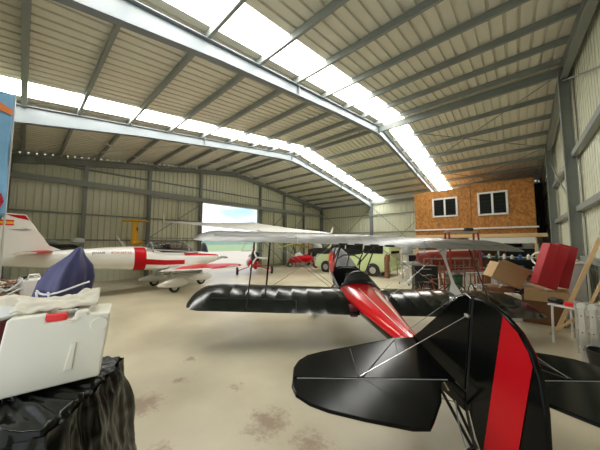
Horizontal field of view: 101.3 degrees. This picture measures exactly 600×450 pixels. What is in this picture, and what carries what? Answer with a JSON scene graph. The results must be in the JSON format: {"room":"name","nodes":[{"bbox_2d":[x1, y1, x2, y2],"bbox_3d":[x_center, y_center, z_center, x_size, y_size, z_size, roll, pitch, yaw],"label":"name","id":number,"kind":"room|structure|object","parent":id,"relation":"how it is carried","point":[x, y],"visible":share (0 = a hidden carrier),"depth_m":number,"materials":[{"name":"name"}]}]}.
{"room":"aircraft hangar","nodes":[
{"label":"aircraft hangar","id":0,"kind":"room"},
{"bbox_2d":[9,93,289,170],"bbox_3d":[-6.587,-3.930,12.925,6.330,1.744,11.650,-4,-6,41],"label":"ceiling","id":1,"kind":"structure","parent":0,"point":[39,139],"depth_m":11.08,"materials":[{"name":"metal"}]},
{"bbox_2d":[0,76,301,149],"bbox_3d":[-3.850,-4.107,10.510,0.980,1.744,11.650,-4,-6,41],"label":"window","id":2,"kind":"structure","parent":1,"relation":"attached to","point":[8,85],"depth_m":7.97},
{"bbox_2d":[2,151,319,289],"bbox_3d":[-5.251,-0.454,19.016,0.055,7.680,22.900,-4,-6,41],"label":"wall","id":3,"kind":"structure","parent":0,"point":[27,194],"depth_m":13.85,"materials":[{"name":"metal"}]},
{"bbox_2d":[0,158,12,287],"bbox_3d":[-12.535,-0.137,10.393,0.220,5.791,0.236,-4,-6,41],"label":"trim","id":4,"kind":"structure","parent":3,"relation":"attached to","point":[11,166],"depth_m":10.52,"materials":[{"name":"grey metal"}]},
{"bbox_2d":[21,0,31,155],"bbox_3d":[-5.705,-3.596,5.109,17.950,0.220,0.110,-4,-6,41],"label":"beam","id":5,"kind":"structure","parent":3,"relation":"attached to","point":[26,5],"depth_m":5.07,"materials":[{"name":"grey metal"}]},
{"bbox_2d":[79,163,88,246],"bbox_3d":[-10.875,-0.120,12.334,0.176,6.040,0.160,-4,-6,41],"label":"trim","id":6,"kind":"structure","parent":3,"relation":"attached to","point":[86,171],"depth_m":12.34,"materials":[{"name":"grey metal"}]},
{"bbox_2d":[58,24,120,157],"bbox_3d":[-4.924,-3.718,5.965,17.800,0.170,0.070,-4,-6,41],"label":"beam","id":7,"kind":"structure","parent":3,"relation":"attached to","point":[115,29],"depth_m":5.91,"materials":[{"name":"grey metal"}]},
{"bbox_2d":[9,208,198,221],"bbox_3d":[-9.858,-0.456,13.632,0.100,0.070,8.750,-4,-6,41],"label":"trim","id":8,"kind":"structure","parent":3,"relation":"attached to","point":[9,208],"depth_m":12.68,"materials":[{"name":"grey metal"}]},
{"bbox_2d":[35,144,187,158],"bbox_3d":[-8.143,-3.396,11.221,7.719,0.785,0.036,0,-4,-1],"label":"trim","id":9,"kind":"structure","parent":3,"relation":"attached to","point":[185,144],"depth_m":11.20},
{"bbox_2d":[45,239,198,240],"bbox_3d":[-9.792,0.846,13.611,0.100,0.070,8.950,-4,-6,41],"label":"trim","id":10,"kind":"structure","parent":3,"relation":"attached to","point":[45,239],"depth_m":12.93,"materials":[{"name":"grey metal"}]},
{"bbox_2d":[122,220,148,244],"bbox_3d":[-9.040,0.435,13.720,1.120,1.335,1.950,1,-4,-18],"label":"airplane tail","id":11,"kind":"object","parent":3,"relation":"attached to","point":[135,240],"visible":0.97,"depth_m":13.07,"materials":[{"name":"yellow paint"}]},
{"bbox_2d":[144,168,152,276],"bbox_3d":[-8.954,-0.171,14.515,0.176,6.460,0.160,-4,-6,41],"label":"trim","id":12,"kind":"structure","parent":3,"relation":"attached to","point":[151,169],"depth_m":14.51,"materials":[{"name":"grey metal"}]},
{"bbox_2d":[11,153,320,210],"bbox_3d":[-5.092,-3.095,19.015,0.140,2.052,22.583,-4,-6,41],"label":"beam","id":13,"kind":"structure","parent":3,"relation":"attached to","point":[17,158],"depth_m":13.81,"materials":[{"name":"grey metal"}]},
{"bbox_2d":[57,165,310,207],"bbox_3d":[-5.833,-2.418,18.337,0.100,0.070,20.900,-4,-6,41],"label":"beam","id":14,"kind":"structure","parent":3,"relation":"attached to","point":[57,165],"depth_m":15.38,"materials":[{"name":"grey metal"}]},
{"bbox_2d":[197,172,202,272],"bbox_3d":[-6.866,-0.227,16.885,0.176,6.917,0.160,-4,-6,41],"label":"trim","id":15,"kind":"structure","parent":3,"relation":"attached to","point":[201,175],"depth_m":16.92,"materials":[{"name":"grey metal"}]},
{"bbox_2d":[259,185,261,265],"bbox_3d":[-3.354,0.034,20.846,0.176,6.975,0.160,-4,-6,41],"label":"trim","id":16,"kind":"structure","parent":3,"relation":"attached to","point":[260,187],"depth_m":20.90,"materials":[{"name":"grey metal"}]},
{"bbox_2d":[283,194,285,264],"bbox_3d":[-1.466,0.396,22.959,0.176,6.562,0.160,-4,-6,41],"label":"trim","id":17,"kind":"structure","parent":3,"relation":"attached to","point":[284,196],"depth_m":23.04,"materials":[{"name":"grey metal"}]},
{"bbox_2d":[322,182,545,209],"bbox_3d":[8.986,-2.224,21.658,17.950,0.200,0.140,-4,-6,41],"label":"trim","id":18,"kind":"structure","parent":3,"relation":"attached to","point":[410,198],"depth_m":23.15,"materials":[{"name":"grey metal"}]},
{"bbox_2d":[0,0,377,145],"bbox_3d":[-1.753,-4.242,8.659,4.620,1.744,11.650,-4,-6,41],"label":"ceiling","id":19,"kind":"structure","parent":0,"point":[67,44],"depth_m":6.21,"materials":[{"name":"metal"}]},
{"bbox_2d":[0,262,599,449],"bbox_3d":[1.624,3.052,12.928,18.400,0.200,23.200,-4,-6,41],"label":"floor","id":20,"kind":"structure","parent":0,"point":[198,380],"depth_m":4.00,"materials":[{"name":"concrete"}]},
{"bbox_2d":[0,91,16,277],"bbox_3d":[-4.330,0.135,3.557,0.320,4.250,0.330,-4,-6,41],"label":"feather banner","id":21,"kind":"object","parent":20,"relation":"on","point":[7,101],"visible":0.94,"depth_m":3.63,"materials":[{"name":"blue"}]},
{"bbox_2d":[0,102,12,115],"bbox_3d":[-4.352,-1.730,3.619,0.004,0.180,0.170,-4,-6,41],"label":"print","id":22,"kind":"object","parent":21,"relation":"attached to","point":[6,108],"depth_m":3.64,"materials":[{"name":"orange"}]},
{"bbox_2d":[0,306,17,344],"bbox_3d":[-2.800,1.465,2.099,0.640,1.385,0.520,0,-4,-6],"label":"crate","id":23,"kind":"object","parent":20,"relation":"on","point":[4,310],"visible":0.14,"depth_m":2.09,"materials":[{"name":"plastic"}]},
{"bbox_2d":[42,238,86,275],"bbox_3d":[-10.183,1.657,10.462,1.700,2.239,0.857,2,-5,-30],"label":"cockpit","id":24,"kind":"object","parent":20,"relation":"on","point":[53,243],"visible":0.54,"depth_m":10.38,"materials":[{"name":"black"}]},
{"bbox_2d":[48,244,86,250],"bbox_3d":[-10.183,1.194,10.496,1.700,0.750,0.840,2,-5,-30],"label":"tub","id":25,"kind":"object","parent":24,"relation":"in","point":[59,246],"depth_m":10.34,"materials":[{"name":"black"}]},
{"bbox_2d":[0,356,136,449],"bbox_3d":[-1.778,1.534,1.404,1.342,1.144,1.157,1,-4,-14],"label":"tarp","id":26,"kind":"object","parent":20,"relation":"on","point":[96,412],"visible":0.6,"depth_m":1.42,"materials":[{"name":"black"}]},
{"bbox_2d":[0,303,111,398],"bbox_3d":[-1.566,0.762,1.605,0.514,0.425,0.355,3,-5,-36],"label":"cooler box","id":27,"kind":"object","parent":26,"relation":"on","point":[39,350],"visible":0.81,"depth_m":1.47,"materials":[{"name":"white"}]},
{"bbox_2d":[9,287,100,314],"bbox_3d":[-1.606,0.503,1.650,0.407,0.100,0.263,3,-5,-36],"label":"folded cloth","id":28,"kind":"object","parent":27,"relation":"on","point":[27,305],"visible":1,"depth_m":1.62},
{"bbox_2d":[31,247,94,309],"bbox_3d":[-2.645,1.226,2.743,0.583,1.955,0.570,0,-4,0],"label":"bag","id":29,"kind":"object","parent":28,"relation":"on","point":[74,273],"visible":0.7,"depth_m":2.68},
{"bbox_2d":[0,213,240,292],"bbox_3d":[-6.753,1.340,10.911,7.679,2.920,7.773,1,-4,-17],"label":"airplane","id":30,"kind":"object","parent":20,"relation":"on","point":[24,246],"visible":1,"depth_m":9.12,"materials":[{"name":"white"}]},
{"bbox_2d":[163,214,333,274],"bbox_3d":[-2.990,1.369,16.168,10.430,3.629,3.631,1,-4,-19],"label":"ultralight trike","id":31,"kind":"object","parent":20,"relation":"on","point":[251,226],"visible":0.86,"depth_m":15.63,"materials":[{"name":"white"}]},
{"bbox_2d":[276,243,314,265],"bbox_3d":[-0.471,2.557,21.253,3.300,2.025,1.463,2,-4,-20],"label":"aircraft","id":32,"kind":"object","parent":20,"relation":"on","point":[293,244],"visible":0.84,"depth_m":21.29,"materials":[{"name":"yellow"}]},
{"bbox_2d":[288,243,319,267],"bbox_3d":[0.483,2.188,21.146,2.599,2.722,2.227,-1,-4,15],"label":"ultralight trike","id":33,"kind":"object","parent":20,"relation":"on","point":[305,258],"visible":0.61,"depth_m":20.44,"materials":[{"name":"red"}]},
{"bbox_2d":[314,244,401,276],"bbox_3d":[3.708,2.148,16.823,5.690,2.290,2.480,-4,-5,40],"label":"van","id":34,"kind":"object","parent":20,"relation":"on","point":[376,265],"visible":0.53,"depth_m":15.11,"materials":[{"name":"green paint"}]},
{"bbox_2d":[384,252,389,277],"bbox_3d":[5.000,2.290,14.171,0.280,1.500,0.280,-4,-6,41],"label":"gas cylinder","id":35,"kind":"object","parent":20,"relation":"on","point":[386,257],"visible":0.94,"depth_m":14.06,"materials":[{"name":"brown metal"}]},
{"bbox_2d":[186,230,599,449],"bbox_3d":[1.218,1.245,5.286,6.829,2.353,6.779,-3,-5,36],"label":"biplane","id":36,"kind":"object","parent":20,"relation":"on","point":[474,352],"visible":1,"depth_m":2.35,"materials":[{"name":"black fabric"}]},
{"bbox_2d":[399,247,412,285],"bbox_3d":[5.250,1.895,11.994,0.665,1.970,0.665,2,-5,-25],"label":"stand","id":37,"kind":"object","parent":20,"relation":"on","point":[405,250],"visible":0.68,"depth_m":11.90,"materials":[{"name":"white metal"}]},
{"bbox_2d":[411,265,438,289],"bbox_3d":[5.297,2.243,10.445,0.900,1.050,0.538,-1,-4,10],"label":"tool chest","id":38,"kind":"object","parent":20,"relation":"on","point":[427,269],"visible":0.68,"depth_m":10.23,"materials":[{"name":"black"}]},
{"bbox_2d":[412,274,464,289],"bbox_3d":[4.750,2.117,8.468,1.700,1.013,0.571,-1,-4,15],"label":"bicycle","id":39,"kind":"object","parent":20,"relation":"on","point":[429,275],"visible":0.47,"depth_m":8.49,"materials":[{"name":"black metal"}]},
{"bbox_2d":[416,249,479,284],"bbox_3d":[7.700,2.044,12.582,3.943,1.776,1.350,1,-4,-15],"label":"boat hull","id":40,"kind":"object","parent":20,"relation":"on","point":[455,253],"visible":0.55,"depth_m":12.00,"materials":[{"name":"red plastic"}]},
{"bbox_2d":[423,258,479,287],"bbox_3d":[6.900,2.166,11.172,2.460,1.310,0.560,1,-4,-10],"label":"frame","id":41,"kind":"object","parent":20,"relation":"on","point":[440,271],"visible":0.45,"depth_m":11.15,"materials":[{"name":"metal"}]},
{"bbox_2d":[445,272,462,289],"bbox_3d":[5.750,2.224,9.162,0.580,0.902,0.580,-4,-6,41],"label":"waste bin","id":42,"kind":"object","parent":20,"relation":"on","point":[457,277],"visible":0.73,"depth_m":8.94,"materials":[{"name":"green"}]},
{"bbox_2d":[444,228,484,289],"bbox_3d":[6.500,1.419,9.823,1.415,2.606,0.494,0,-4,-6],"label":"rack","id":43,"kind":"object","parent":20,"relation":"on","point":[466,230],"visible":0.7,"depth_m":9.83,"materials":[{"name":"red"}]},
{"bbox_2d":[414,177,547,276],"bbox_3d":[11.443,0.414,16.078,6.450,5.520,3.570,-4,-6,41],"label":"mezzanine office","id":44,"kind":"object","parent":20,"relation":"on","point":[502,208],"visible":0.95,"depth_m":14.59,"materials":[{"name":"brown wood"}]},
{"bbox_2d":[469,237,535,242],"bbox_3d":[11.299,0.875,13.876,2.900,0.320,0.060,-4,-6,41],"label":"fascia board","id":45,"kind":"object","parent":44,"relation":"attached to","point":[516,239],"visible":0.71,"depth_m":13.51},
{"bbox_2d":[534,183,546,232],"bbox_3d":[13.611,-0.933,13.966,0.420,2.900,0.060,-4,-6,41],"label":"curtain","id":46,"kind":"object","parent":44,"relation":"attached to","point":[538,188],"visible":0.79,"depth_m":13.95,"materials":[{"name":"black fabric"}]},
{"bbox_2d":[466,272,495,290],"bbox_3d":[6.500,2.146,8.566,1.240,0.970,0.440,1,-4,-10],"label":"frame","id":47,"kind":"object","parent":20,"relation":"on","point":[481,273],"visible":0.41,"depth_m":8.65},
{"bbox_2d":[477,250,505,270],"bbox_3d":[12.585,2.070,16.230,1.500,2.240,0.750,-4,-6,41],"label":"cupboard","id":48,"kind":"object","parent":20,"relation":"on","point":[485,262],"visible":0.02,"depth_m":16.05,"materials":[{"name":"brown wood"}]},
{"bbox_2d":[464,258,536,277],"bbox_3d":[10.789,2.405,13.414,3.200,1.160,0.600,-4,-6,41],"label":"workbench","id":49,"kind":"object","parent":20,"relation":"on","point":[496,259],"visible":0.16,"depth_m":13.08,"materials":[{"name":"black"}]},
{"bbox_2d":[487,283,514,292],"bbox_3d":[5.980,2.177,7.311,0.600,0.725,0.800,-4,-6,42],"label":"carton","id":50,"kind":"object","parent":20,"relation":"on","point":[500,288],"visible":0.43,"depth_m":7.10,"materials":[{"name":"brown cardboard"}]},
{"bbox_2d":[483,259,532,289],"bbox_3d":[5.894,1.369,7.004,0.910,0.829,0.760,-1,-4,18],"label":"carton","id":51,"kind":"object","parent":50,"relation":"on","point":[515,276],"visible":0.99,"depth_m":6.81,"materials":[{"name":"cardboard"}]},
{"bbox_2d":[466,244,539,270],"bbox_3d":[11.617,2.080,14.376,3.500,1.950,0.560,-4,-6,41],"label":"storage rack","id":52,"kind":"object","parent":20,"relation":"on","point":[538,244],"visible":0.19,"depth_m":13.95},
{"bbox_2d":[484,256,534,257],"bbox_3d":[11.617,1.855,14.393,3.500,0.040,0.550,-4,-6,41],"label":"shelf","id":53,"kind":"object","parent":52,"relation":"attached to","point":[484,256],"depth_m":14.18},
{"bbox_2d":[504,292,522,321],"bbox_3d":[5.620,2.146,6.481,0.300,0.665,0.300,-2,-5,30],"label":"carton","id":54,"kind":"object","parent":20,"relation":"on","point":[516,295],"visible":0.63,"depth_m":6.34,"materials":[{"name":"beige"}]},
{"bbox_2d":[506,239,538,276],"bbox_3d":[13.746,1.995,15.205,1.500,2.240,0.750,-4,-6,41],"label":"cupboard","id":55,"kind":"object","parent":20,"relation":"on","point":[527,264],"visible":0.16,"depth_m":14.92,"materials":[{"name":"black"}]},
{"bbox_2d":[522,294,565,327],"bbox_3d":[6.300,2.191,6.407,0.750,0.565,0.950,-4,-6,42],"label":"carton","id":56,"kind":"object","parent":20,"relation":"on","point":[543,307],"visible":0.46,"depth_m":6.03,"materials":[{"name":"brown cardboard"}]},
{"bbox_2d":[524,284,570,302],"bbox_3d":[6.360,1.771,6.348,0.800,0.265,1.050,-4,-6,45],"label":"carton","id":57,"kind":"object","parent":56,"relation":"on","point":[531,292],"visible":0.75,"depth_m":6.09,"materials":[{"name":"cardboard"}]},
{"bbox_2d":[530,243,569,289],"bbox_3d":[6.156,1.010,6.067,0.750,1.134,0.269,-1,-4,10],"label":"mat","id":58,"kind":"object","parent":57,"relation":"on","point":[552,258],"visible":1,"depth_m":5.96,"materials":[{"name":"plastic"}]},
{"bbox_2d":[553,243,577,288],"bbox_3d":[6.599,1.033,6.252,0.689,1.127,0.269,-1,-4,10],"label":"mat","id":59,"kind":"object","parent":57,"relation":"on","point":[565,280],"visible":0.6,"depth_m":6.11,"materials":[{"name":"plastic"}]},
{"bbox_2d":[547,301,573,342],"bbox_3d":[5.480,1.974,4.829,0.680,0.768,0.600,1,-4,-16],"label":"side table","id":60,"kind":"object","parent":20,"relation":"on","point":[551,304],"visible":0.48,"depth_m":4.99,"materials":[{"name":"white"}]},
{"bbox_2d":[547,297,563,303],"bbox_3d":[5.260,1.554,5.060,0.180,0.100,0.240,0,-4,0],"label":"pouch","id":61,"kind":"object","parent":60,"relation":"on","point":[550,299],"visible":0.92,"depth_m":5.00,"materials":[{"name":"black"}]},
{"bbox_2d":[549,301,599,334],"bbox_3d":[5.689,1.861,5.022,0.037,1.009,0.923,3,-5,-32],"label":"plank","id":62,"kind":"object","parent":20,"relation":"on","point":[572,319],"visible":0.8,"depth_m":5.18,"materials":[{"name":"brown wood"}]},
{"bbox_2d":[566,261,587,318],"bbox_3d":[7.517,1.758,6.859,0.555,1.495,1.060,-4,-6,41],"label":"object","id":63,"kind":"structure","parent":20,"relation":"on","point":[582,296],"depth_m":6.42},
{"bbox_2d":[555,237,599,330],"bbox_3d":[6.156,1.331,5.441,0.831,2.124,0.040,-3,-5,36],"label":"plank","id":64,"kind":"object","parent":20,"relation":"on","point":[597,243],"visible":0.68,"depth_m":5.41,"materials":[{"name":"brown wood"}]},
{"bbox_2d":[573,301,599,362],"bbox_3d":[5.029,1.823,4.247,0.360,0.984,0.450,-4,-6,42],"label":"ladder","id":65,"kind":"object","parent":20,"relation":"on","point":[591,320],"visible":0.81,"depth_m":4.19,"materials":[{"name":"metal"}]},
{"bbox_2d":[574,282,599,337],"bbox_3d":[5.878,1.582,4.969,0.046,1.547,0.639,1,-4,-19],"label":"plank","id":66,"kind":"object","parent":20,"relation":"on","point":[597,290],"visible":0.43,"depth_m":4.91,"materials":[{"name":"brown wood"}]},
{"bbox_2d":[584,344,599,366],"bbox_3d":[4.720,2.083,3.838,0.360,0.406,0.360,-4,-6,41],"label":"bucket","id":67,"kind":"object","parent":20,"relation":"on","point":[593,353],"visible":0.8,"depth_m":3.86,"materials":[{"name":"black"}]},
{"bbox_3d":[-3.850,1.617,3.190,0.900,1.240,1.000,-2,-5,30],"label":"table","id":68,"kind":"object","parent":20,"relation":"on","visible":0},
{"bbox_2d":[0,279,18,295],"bbox_3d":[-3.907,0.829,3.175,0.463,0.241,0.377,-4,-6,41],"label":"cable","id":69,"kind":"object","parent":68,"relation":"on","point":[14,283],"visible":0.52,"depth_m":3.24,"materials":[{"name":"brown plastic"}]},
{"bbox_2d":[0,294,21,306],"bbox_3d":[-3.550,0.911,2.991,0.400,0.117,0.500,-2,-5,30],"label":"rag","id":70,"kind":"object","parent":68,"relation":"on","point":[9,300],"visible":0.56,"depth_m":2.93,"materials":[{"name":"beige fabric"}]},
{"bbox_2d":[0,277,22,295],"bbox_3d":[-3.783,0.831,3.177,0.261,0.266,0.304,0,-4,-1],"label":"cable","id":71,"kind":"object","parent":68,"relation":"on","point":[21,280],"visible":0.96,"depth_m":3.17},
{"bbox_2d":[14,273,40,295],"bbox_3d":[-3.800,0.854,3.467,0.180,0.322,0.260,-2,-4,20],"label":"jerry can","id":72,"kind":"object","parent":68,"relation":"on","point":[28,286],"visible":0.48,"depth_m":3.39,"materials":[{"name":"white"}]},
{"bbox_2d":[237,152,373,206],"bbox_3d":[1.000,-3.333,21.480,6.330,1.686,11.250,-4,-6,41],"label":"ceiling","id":73,"kind":"structure","parent":0,"point":[282,165],"depth_m":20.45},
{"bbox_2d":[309,123,437,198],"bbox_3d":[5.834,-3.645,17.214,4.620,1.686,11.250,-4,-6,41],"label":"ceiling","id":74,"kind":"structure","parent":0,"point":[369,139],"depth_m":15.82,"materials":[{"name":"metal"}]},
{"bbox_2d":[297,148,382,200],"bbox_3d":[3.737,-3.510,19.064,0.980,1.686,11.250,-4,-6,41],"label":"window","id":75,"kind":"structure","parent":74,"relation":"attached to","point":[312,156],"depth_m":17.76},
{"bbox_2d":[245,0,581,112],"bbox_3d":[2.576,-4.522,4.840,5.100,1.744,11.650,-4,-6,41],"label":"ceiling","id":76,"kind":"structure","parent":0,"point":[356,19],"depth_m":6.00,"materials":[{"name":"metal"}]},
{"bbox_2d":[164,0,397,119],"bbox_3d":[0.322,-4.376,6.829,0.920,1.744,11.650,-4,-6,41],"label":"window","id":77,"kind":"structure","parent":76,"relation":"attached to","point":[247,26],"depth_m":5.69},
{"bbox_2d":[322,181,549,265],"bbox_3d":[9.097,0.552,21.580,17.950,6.049,0.055,-4,-6,41],"label":"wall","id":78,"kind":"structure","parent":0,"point":[402,221],"depth_m":23.03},
{"bbox_2d":[325,211,414,218],"bbox_3d":[9.026,-1.075,21.619,17.950,0.080,0.100,-4,-6,41],"label":"trim","id":79,"kind":"structure","parent":78,"relation":"attached to","point":[412,211],"depth_m":23.41,"materials":[{"name":"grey metal"}]},
{"bbox_2d":[369,203,372,234],"bbox_3d":[6.780,0.802,23.286,0.220,5.799,0.236,-4,-6,41],"label":"trim","id":80,"kind":"structure","parent":78,"relation":"attached to","point":[371,207],"depth_m":23.32,"materials":[{"name":"grey metal"}]},
{"bbox_2d":[418,80,550,170],"bbox_3d":[7.875,-4.122,11.723,0.036,0.800,7.786,0,-4,-6],"label":"trim","id":81,"kind":"structure","parent":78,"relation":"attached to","point":[550,80],"depth_m":10.14,"materials":[{"name":"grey metal"}]},
{"bbox_2d":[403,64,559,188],"bbox_3d":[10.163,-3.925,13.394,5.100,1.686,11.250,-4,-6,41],"label":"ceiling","id":82,"kind":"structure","parent":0,"point":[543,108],"depth_m":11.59,"materials":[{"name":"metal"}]},
{"bbox_2d":[253,94,553,204],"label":"window","id":83,"kind":"structure","parent":82,"relation":"attached to","point":[410,142],"depth_m":13.90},
{"bbox_2d":[545,0,599,303],"bbox_3d":[8.234,-1.324,7.117,0.055,7.680,22.900,-4,-6,41],"label":"wall","id":84,"kind":"structure","parent":0,"point":[585,88],"depth_m":6.59,"materials":[{"name":"metal"}]},
{"bbox_2d":[95,0,246,160],"bbox_3d":[-4.016,-3.841,7.003,17.800,0.170,0.070,-4,-6,41],"label":"beam","id":85,"kind":"structure","parent":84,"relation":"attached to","point":[234,5],"depth_m":6.05,"materials":[{"name":"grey metal"}]},
{"bbox_2d":[127,0,349,162],"bbox_3d":[-3.108,-3.964,8.041,17.800,0.170,0.070,-4,-6,41],"label":"beam","id":86,"kind":"structure","parent":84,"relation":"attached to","point":[334,5],"depth_m":5.87,"materials":[{"name":"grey metal"}]},
{"bbox_2d":[154,0,443,164],"bbox_3d":[-2.200,-4.087,9.079,17.800,0.170,0.070,-4,-6,41],"label":"beam","id":87,"kind":"structure","parent":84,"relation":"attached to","point":[425,5],"depth_m":6.23,"materials":[{"name":"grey metal"}]},
{"bbox_2d":[239,131,370,173],"bbox_3d":[1.855,-4.545,13.708,17.800,0.170,0.070,-4,-6,41],"label":"trim","id":88,"kind":"structure","parent":84,"relation":"attached to","point":[364,132],"depth_m":14.38,"materials":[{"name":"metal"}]},
{"bbox_2d":[177,0,529,167],"bbox_3d":[-1.293,-4.211,10.117,17.800,0.170,0.070,-4,-6,41],"label":"trim","id":89,"kind":"structure","parent":84,"relation":"attached to","point":[511,4],"depth_m":6.57,"materials":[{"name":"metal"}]},
{"bbox_2d":[198,4,579,168],"bbox_3d":[-0.385,-4.334,11.154,17.800,0.170,0.070,-4,-6,41],"label":"trim","id":90,"kind":"structure","parent":84,"relation":"attached to","point":[571,11],"depth_m":7.10,"materials":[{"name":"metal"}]},
{"bbox_2d":[216,35,569,170],"bbox_3d":[0.523,-4.457,12.192,17.800,0.170,0.070,-4,-6,41],"label":"trim","id":91,"kind":"structure","parent":84,"relation":"attached to","point":[561,41],"depth_m":8.36,"materials":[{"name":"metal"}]},
{"bbox_2d":[232,57,561,171],"bbox_3d":[1.431,-4.580,13.230,17.800,0.170,0.070,-4,-6,41],"label":"trim","id":92,"kind":"structure","parent":84,"relation":"attached to","point":[555,62],"depth_m":9.61,"materials":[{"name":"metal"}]},
{"bbox_2d":[266,114,550,184],"bbox_3d":[3.671,-3.999,15.726,17.800,0.170,0.070,-4,-6,41],"label":"trim","id":93,"kind":"structure","parent":84,"relation":"attached to","point":[540,118],"depth_m":12.65,"materials":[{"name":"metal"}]},
{"bbox_2d":[277,130,547,189],"bbox_3d":[4.578,-3.726,16.735,17.800,0.170,0.070,-4,-6,41],"label":"trim","id":94,"kind":"structure","parent":84,"relation":"attached to","point":[541,133],"depth_m":13.81,"materials":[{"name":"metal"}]},
{"bbox_2d":[288,144,545,193],"bbox_3d":[5.486,-3.453,17.743,17.800,0.170,0.070,-4,-6,41],"label":"trim","id":95,"kind":"structure","parent":84,"relation":"attached to","point":[543,145],"depth_m":14.91,"materials":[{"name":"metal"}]},
{"bbox_2d":[297,155,543,197],"bbox_3d":[6.394,-3.180,18.752,17.800,0.170,0.070,-4,-6,41],"label":"trim","id":96,"kind":"structure","parent":84,"relation":"attached to","point":[542,156],"depth_m":16.04,"materials":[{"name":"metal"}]},
{"bbox_2d":[306,165,541,201],"bbox_3d":[7.302,-2.907,19.761,17.800,0.170,0.070,-4,-6,41],"label":"trim","id":97,"kind":"structure","parent":84,"relation":"attached to","point":[539,166],"depth_m":17.14,"materials":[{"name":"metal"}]},
{"bbox_2d":[387,130,542,146],"bbox_3d":[7.875,-4.122,11.723,7.786,0.800,0.036,0,-4,-1],"label":"trim","id":98,"kind":"structure","parent":84,"relation":"attached to","point":[387,130],"depth_m":11.71,"materials":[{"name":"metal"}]},
{"bbox_2d":[380,68,560,131],"bbox_3d":[5.981,-4.648,9.653,5.850,0.260,0.120,-4,-6,41],"label":"trim","id":99,"kind":"structure","parent":84,"relation":"attached to","point":[550,75],"depth_m":9.05,"materials":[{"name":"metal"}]},
{"bbox_2d":[544,145,559,243],"bbox_3d":[11.841,-0.454,11.485,0.256,6.582,0.240,-4,-6,41],"label":"trim","id":100,"kind":"structure","parent":84,"relation":"attached to","point":[552,199],"depth_m":11.53,"materials":[{"name":"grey metal"}]},
{"bbox_2d":[540,0,598,187],"bbox_3d":[8.037,-3.913,7.428,0.160,2.112,22.583,-4,-6,41],"label":"trim","id":101,"kind":"structure","parent":84,"relation":"attached to","point":[586,9],"depth_m":6.53,"materials":[{"name":"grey metal"}]},
{"bbox_2d":[544,104,599,202],"bbox_3d":[8.139,-2.126,7.261,0.140,0.160,22.900,-4,-6,41],"label":"trim","id":102,"kind":"structure","parent":84,"relation":"attached to","point":[593,125],"depth_m":6.15,"materials":[{"name":"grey metal"}]},
{"bbox_2d":[557,70,588,301],"bbox_3d":[8.196,-1.153,7.406,0.256,7.380,0.240,-4,-6,41],"label":"trim","id":103,"kind":"structure","parent":84,"relation":"attached to","point":[575,224],"depth_m":7.44,"materials":[{"name":"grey metal"}]},
{"bbox_2d":[546,191,599,228],"bbox_3d":[8.139,-0.480,7.140,0.140,0.160,22.900,-4,-6,41],"label":"trim","id":104,"kind":"structure","parent":84,"relation":"attached to","point":[594,200],"depth_m":6.43,"materials":[{"name":"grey metal"}]},
{"bbox_2d":[562,66,599,80],"bbox_3d":[6.425,-3.451,5.598,0.050,2.340,5.118,-4,-6,41],"label":"trim","id":105,"kind":"structure","parent":84,"relation":"attached to","point":[597,67],"depth_m":5.42,"materials":[{"name":"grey metal"}]},
{"bbox_2d":[580,256,599,266],"bbox_3d":[8.139,0.966,7.034,0.140,0.160,22.900,-4,-6,41],"label":"trim","id":106,"kind":"structure","parent":84,"relation":"attached to","point":[596,261],"depth_m":5.91,"materials":[{"name":"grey metal"}]},
{"bbox_3d":[-6.114,-0.674,4.432,17.950,5.991,0.055,-4,-6,41],"label":"wall","id":107,"kind":"structure","parent":0,"visible":0},
{"bbox_2d":[10,171,321,216],"bbox_3d":[-5.075,-1.587,18.742,0.100,0.260,22.600,-4,-6,41],"label":"trim","id":108,"kind":"structure","parent":107,"relation":"attached to","point":[15,174],"depth_m":13.80,"materials":[{"name":"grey metal"}]},
{"bbox_2d":[147,196,202,275],"bbox_3d":[-7.772,0.714,15.578,0.060,4.750,3.210,-4,-6,41],"label":"door","id":109,"kind":"structure","parent":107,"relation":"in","point":[177,238],"depth_m":15.55,"materials":[{"name":"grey metal"}]},
{"bbox_2d":[14,103,370,206],"bbox_3d":[-0.688,-3.299,15.123,0.170,2.212,22.584,-4,-6,41],"label":"beam","id":110,"kind":"structure","parent":107,"relation":"attached to","point":[31,115],"depth_m":9.00,"materials":[{"name":"grey metal"}]},
{"bbox_2d":[53,0,434,191],"bbox_3d":[3.543,-3.572,11.389,0.170,2.212,22.584,-4,-6,41],"label":"roof beam","id":111,"kind":"structure","parent":107,"relation":"attached to","point":[135,16],"depth_m":5.10,"materials":[{"name":"grey metal"}]},
{"bbox_2d":[261,210,284,265],"bbox_3d":[-2.322,1.163,21.721,0.060,4.750,2.760,-4,-6,41],"label":"door","id":112,"kind":"structure","parent":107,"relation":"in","point":[262,210],"depth_m":21.67,"materials":[{"name":"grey metal"}]},
{"bbox_2d":[286,213,304,263],"bbox_3d":[-0.433,1.319,23.850,0.060,4.750,2.660,-4,-6,41],"label":"door","id":113,"kind":"structure","parent":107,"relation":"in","point":[286,213],"depth_m":23.93,"materials":[{"name":"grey metal"}]},
{"label":"outside","id":114,"kind":"structure","parent":0,"visible":0},
{"bbox_2d":[202,250,256,271],"bbox_3d":[-20.336,4.442,31.103,39.000,0.200,80.000,-4,-6,41],"label":"apron","id":115,"kind":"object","parent":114,"point":[239,257],"depth_m":32.78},
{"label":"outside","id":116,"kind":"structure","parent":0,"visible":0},
{"bbox_2d":[207,244,256,251],"bbox_3d":[-120.696,10.961,119.654,229.000,0.200,500.000,-4,-6,41],"label":"field","id":117,"kind":"structure","parent":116,"point":[211,248],"depth_m":115.13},
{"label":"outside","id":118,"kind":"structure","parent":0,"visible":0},
{"bbox_2d":[202,241,256,244],"bbox_3d":[-218.924,11.328,220.152,60.000,13.936,560.000,-4,-6,41],"label":"hills","id":119,"kind":"structure","parent":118,"point":[206,242],"depth_m":320.22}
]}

